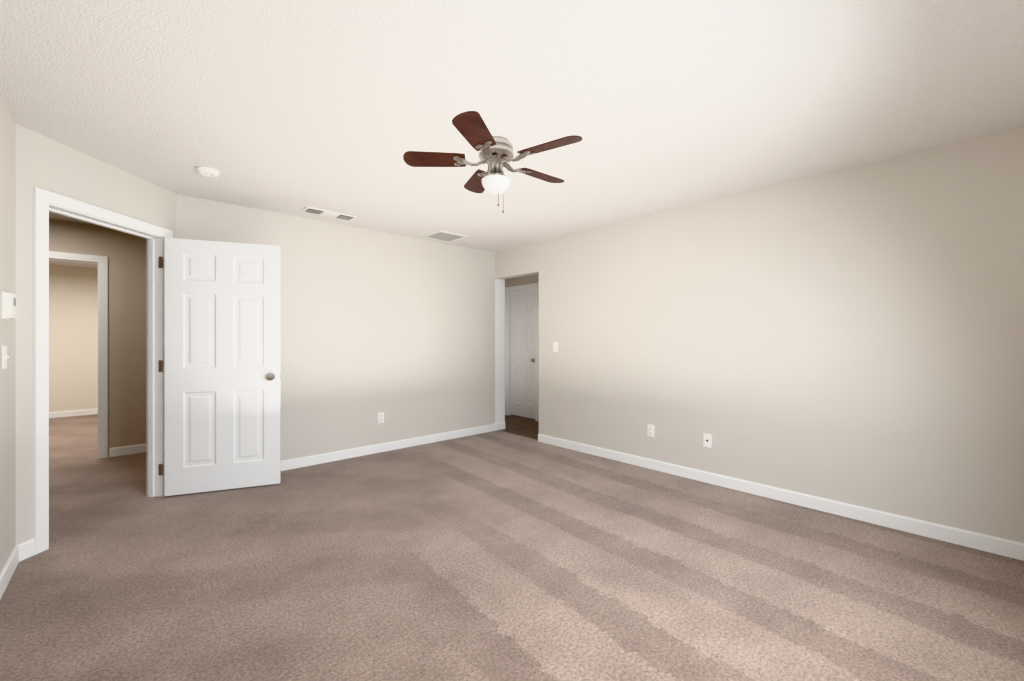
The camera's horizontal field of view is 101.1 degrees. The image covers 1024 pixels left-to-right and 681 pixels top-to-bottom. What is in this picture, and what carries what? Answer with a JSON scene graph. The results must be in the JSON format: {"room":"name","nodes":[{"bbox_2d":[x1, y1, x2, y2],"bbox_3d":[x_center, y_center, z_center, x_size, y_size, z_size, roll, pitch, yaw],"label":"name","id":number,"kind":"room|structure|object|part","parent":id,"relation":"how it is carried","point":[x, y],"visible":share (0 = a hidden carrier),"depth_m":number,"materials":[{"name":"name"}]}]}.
{"room":"empty bedroom","nodes":[
{"label":"empty bedroom","id":0,"kind":"room"},
{"bbox_2d":[0,94,15,572],"bbox_3d":[-1.443,0.014,0.809,0.120,2.440,4.140,0,0,-42],"label":"wall","id":1,"kind":"structure","parent":0,"point":[7,335],"depth_m":2.18,"materials":[{"name":"paint"}]},
{"bbox_2d":[2,346,9,368],"bbox_3d":[-2.551,0.084,2.126,0.019,0.115,0.070,0,0,-42],"label":"light switch","id":2,"kind":"object","parent":1,"relation":"attached to","point":[4,357],"visible":0.98,"depth_m":2.10,"materials":[{"name":"white plastic"}]},
{"bbox_2d":[0,546,18,599],"bbox_3d":[-1.376,1.188,0.834,0.013,0.093,4.087,0,0,-42],"label":"baseboard","id":3,"kind":"structure","parent":1,"relation":"attached to","point":[9,568],"depth_m":2.16,"materials":[{"name":"white wood"}]},
{"bbox_2d":[2,291,16,319],"bbox_3d":[-2.559,-0.176,2.146,0.035,0.137,0.117,0,0,-42],"label":"thermostat","id":4,"kind":"object","parent":1,"relation":"attached to","point":[9,305],"visible":0.98,"depth_m":2.11,"materials":[{"name":"white plastic"}]},
{"bbox_2d":[49,265,97,411],"bbox_3d":[-6.938,0.014,7.153,3.000,2.440,0.120,0,0,-42],"label":"wall","id":5,"kind":"structure","parent":0,"point":[73,338],"depth_m":6.87,"materials":[{"name":"paint"}]},
{"bbox_2d":[49,409,97,417],"bbox_3d":[-6.885,1.188,7.110,2.980,0.093,0.013,0,0,-42],"label":"baseboard","id":6,"kind":"structure","parent":5,"relation":"attached to","point":[72,413],"depth_m":6.86,"materials":[{"name":"white wood"}]},
{"bbox_2d":[16,124,176,544],"bbox_3d":[-2.820,0.014,2.910,0.120,2.440,1.220,0,0,0],"label":"wall","id":7,"kind":"structure","parent":0,"point":[29,160],"depth_m":2.42,"materials":[{"name":"paint"}]},
{"bbox_2d":[16,538,34,561],"bbox_3d":[-2.753,1.188,2.386,0.013,0.093,0.092,0,0,0],"label":"baseboard","id":8,"kind":"structure","parent":7,"relation":"attached to","point":[26,549],"depth_m":2.38,"materials":[{"name":"white wood"}]},
{"bbox_2d":[49,208,152,238],"bbox_3d":[-2.849,-0.805,2.915,0.035,0.012,0.830,0,0,0],"label":"door frame","id":9,"kind":"object","parent":7,"relation":"attached to","point":[93,222],"visible":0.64,"depth_m":2.88,"materials":[{"name":"white wood"}]},
{"bbox_2d":[33,187,172,554],"bbox_3d":[-2.812,0.174,2.915,0.136,2.119,0.978,0,0,0],"label":"door frame","id":10,"kind":"structure","parent":7,"relation":"attached to","point":[41,367],"depth_m":2.49,"materials":[{"name":"white wood"}]},
{"bbox_3d":[-2.820,-0.821,2.915,0.120,0.020,0.830,0,0,0],"label":"door frame jamb","id":11,"kind":"part","parent":10,"relation":"part of","materials":[{"name":"white wood"}]},
{"bbox_3d":[-2.752,-0.851,2.915,0.016,0.068,0.842,0,0,0],"label":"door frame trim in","id":12,"kind":"part","parent":10,"relation":"part of","materials":[{"name":"white wood"}]},
{"bbox_3d":[-2.752,0.174,3.370,0.016,2.119,0.068,0,0,0],"label":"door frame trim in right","id":13,"kind":"part","parent":10,"relation":"part of","materials":[{"name":"white wood"}]},
{"bbox_2d":[147,239,147,495],"bbox_3d":[-2.888,0.174,3.370,0.016,2.119,0.068,0,0,0],"label":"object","id":14,"kind":"object","parent":7,"relation":"attached to","point":[147,367],"visible":0.14,"depth_m":3.34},
{"bbox_2d":[148,238,153,496],"bbox_3d":[-2.849,0.211,3.324,0.035,2.045,0.012,0,0,0],"label":"door frame","id":15,"kind":"object","parent":7,"relation":"attached to","point":[150,367],"visible":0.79,"depth_m":3.32,"materials":[{"name":"white wood"}]},
{"bbox_2d":[159,238,280,495],"bbox_3d":[-2.385,0.207,3.457,0.856,2.030,0.181,0,0,-22],"label":"door","id":16,"kind":"structure","parent":7,"relation":"in","point":[222,365],"depth_m":3.44,"materials":[{"name":"white wood"}]},
{"bbox_3d":[-2.777,1.022,3.329,0.033,0.090,0.002,0,0,0],"label":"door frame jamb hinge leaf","id":17,"kind":"part","parent":16,"relation":"part of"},
{"bbox_3d":[-2.777,0.202,3.329,0.033,0.090,0.002,0,0,0],"label":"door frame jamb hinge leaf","id":18,"kind":"part","parent":16,"relation":"part of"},
{"bbox_3d":[-2.777,-0.618,3.329,0.033,0.090,0.002,0,0,0],"label":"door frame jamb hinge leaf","id":19,"kind":"part","parent":16,"relation":"part of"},
{"bbox_2d":[49,219,146,456],"bbox_3d":[-4.153,0.014,4.644,2.270,2.440,0.120,0,0,-42],"label":"wall","id":20,"kind":"structure","parent":0,"point":[125,253],"depth_m":4.53,"materials":[{"name":"paint"}]},
{"bbox_2d":[49,251,107,458],"bbox_3d":[-4.643,0.174,4.186,0.900,2.119,0.136,0,0,-42],"label":"door frame","id":21,"kind":"structure","parent":20,"relation":"attached to","point":[103,356],"depth_m":4.41,"materials":[{"name":"white wood"}]},
{"bbox_3d":[-4.673,-0.821,4.169,0.820,0.020,0.120,0,0,-42],"label":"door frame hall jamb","id":22,"kind":"part","parent":21,"relation":"part of","materials":[{"name":"white wood"}]},
{"bbox_3d":[-4.628,-0.851,4.119,0.832,0.068,0.016,0,0,-42],"label":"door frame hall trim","id":23,"kind":"part","parent":21,"relation":"part of","materials":[{"name":"white wood"}]},
{"bbox_2d":[109,444,146,456],"bbox_3d":[-3.765,1.188,4.908,1.342,0.093,0.013,0,0,-42],"label":"baseboard","id":24,"kind":"structure","parent":20,"relation":"attached to","point":[127,450],"depth_m":4.55,"materials":[{"name":"white wood"}]},
{"bbox_2d":[177,194,504,460],"bbox_3d":[-1.507,0.014,4.691,3.700,2.440,0.120,0,0,-42],"label":"wall","id":25,"kind":"structure","parent":0,"point":[398,330],"depth_m":4.60,"materials":[{"name":"paint"}]},
{"bbox_2d":[378,412,383,422],"bbox_3d":[-1.448,0.854,4.656,0.070,0.115,0.010,0,0,-42],"label":"electrical outlet","id":26,"kind":"object","parent":25,"relation":"attached to","point":[380,417],"visible":1,"depth_m":4.65,"materials":[{"name":"white plastic"}]},
{"bbox_2d":[281,422,504,470],"bbox_3d":[-1.425,1.188,4.676,3.599,0.093,0.013,0,0,-42],"label":"baseboard","id":27,"kind":"structure","parent":25,"relation":"attached to","point":[289,464],"depth_m":4.66,"materials":[{"name":"white wood"}]},
{"bbox_2d":[0,414,1023,680],"bbox_3d":[-2.490,1.284,4.091,5.680,0.100,10.640,0,0,-42],"label":"floor","id":28,"kind":"structure","parent":0,"point":[496,556],"depth_m":2.15,"materials":[{"name":"brown carpet"}]},
{"bbox_2d":[0,0,1023,268],"bbox_3d":[-2.106,-1.266,4.442,6.720,0.120,10.640,0,0,-42],"label":"ceiling","id":29,"kind":"structure","parent":0,"point":[338,106],"depth_m":2.06,"materials":[{"name":"white paint"}]},
{"bbox_2d":[196,166,219,176],"bbox_3d":[-2.151,-1.189,2.979,0.136,0.034,0.136,0,0,-42],"label":"smoke detector","id":30,"kind":"object","parent":29,"relation":"attached to","point":[207,171],"visible":1,"depth_m":2.94,"materials":[{"name":"white plastic"}]},
{"bbox_2d":[301,207,356,220],"bbox_3d":[-1.730,-1.197,4.000,0.460,0.018,0.155,0,0,-42],"label":"ceiling vent","id":31,"kind":"object","parent":29,"relation":"in","point":[328,213],"visible":1,"depth_m":3.97,"materials":[{"name":"white metal"}]},
{"bbox_2d":[422,230,467,241],"bbox_3d":[-0.777,-1.201,4.870,0.380,0.012,0.380,0,0,-42],"label":"ceiling vent","id":32,"kind":"object","parent":29,"relation":"in","point":[440,235],"visible":1,"depth_m":4.85,"materials":[{"name":"white metal"}]},
{"bbox_2d":[403,111,581,212],"bbox_3d":[-0.064,-0.993,2.571,1.036,0.427,1.064,0,0,-42],"label":"ceiling fan","id":33,"kind":"object","parent":29,"relation":"hanging from","point":[496,154],"visible":1,"depth_m":2.49,"materials":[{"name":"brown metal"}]},
{"bbox_2d":[499,415,538,439],"bbox_3d":[0.200,1.284,6.128,1.040,0.100,2.420,0,0,-42],"label":"floor","id":34,"kind":"structure","parent":0,"point":[522,426],"depth_m":6.04,"materials":[{"name":"brown wood"}]},
{"bbox_2d":[508,274,536,286],"bbox_3d":[0.200,-1.021,6.751,0.120,0.370,0.660,0,0,-42],"label":"wall","id":35,"kind":"structure","parent":0,"point":[523,280],"depth_m":6.70,"materials":[{"name":"paint"}]},
{"bbox_2d":[495,126,1023,542],"bbox_3d":[1.470,0.014,3.996,0.120,2.440,4.920,0,0,-42],"label":"wall","id":36,"kind":"structure","parent":0,"point":[854,335],"depth_m":3.05,"materials":[{"name":"paint"}]},
{"bbox_2d":[553,342,557,351],"bbox_3d":[0.508,0.074,4.946,0.019,0.115,0.070,0,0,-42],"label":"light switch","id":37,"kind":"object","parent":36,"relation":"attached to","point":[555,346],"visible":1,"depth_m":4.95,"materials":[{"name":"white plastic"}]},
{"bbox_2d":[647,424,653,436],"bbox_3d":[1.334,0.869,4.048,0.010,0.115,0.070,0,0,-42],"label":"electrical outlet","id":38,"kind":"object","parent":36,"relation":"attached to","point":[650,430],"visible":1,"depth_m":4.04,"materials":[{"name":"white plastic"}]},
{"bbox_2d":[703,433,711,447],"bbox_3d":[1.696,0.869,3.654,0.008,0.115,0.070,0,0,-42],"label":"electrical outlet","id":39,"kind":"object","parent":36,"relation":"attached to","point":[707,440],"visible":1,"depth_m":3.65,"materials":[{"name":"white plastic"}]},
{"bbox_2d":[538,434,1023,560],"bbox_3d":[1.700,1.188,3.645,0.013,0.093,4.090,0,0,-42],"label":"baseboard","id":40,"kind":"structure","parent":36,"relation":"attached to","point":[996,545],"depth_m":3.03,"materials":[{"name":"white wood"}]},
{"bbox_3d":[0.875,0.014,6.012,0.120,2.440,1.340,0,0,-42],"label":"wall","id":41,"kind":"structure","parent":0,"visible":0},
{"bbox_2d":[505,282,538,420],"bbox_3d":[0.195,0.174,6.745,0.136,2.119,0.768,0,0,-42],"label":"door frame","id":42,"kind":"structure","parent":41,"relation":"attached to","point":[536,351],"depth_m":6.94,"materials":[{"name":"white wood"}]},
{"bbox_3d":[0.150,-0.851,6.705,0.016,0.068,0.632,0,0,-42],"label":"door frame bath trim","id":43,"kind":"part","parent":42,"relation":"part of","materials":[{"name":"white wood"}]},
{"bbox_2d":[511,289,534,418],"bbox_3d":[0.198,0.207,6.754,0.181,2.030,0.622,0,0,-42],"label":"door","id":44,"kind":"structure","parent":41,"relation":"in","point":[522,353],"depth_m":6.74,"materials":[{"name":"white wood"}]}
]}

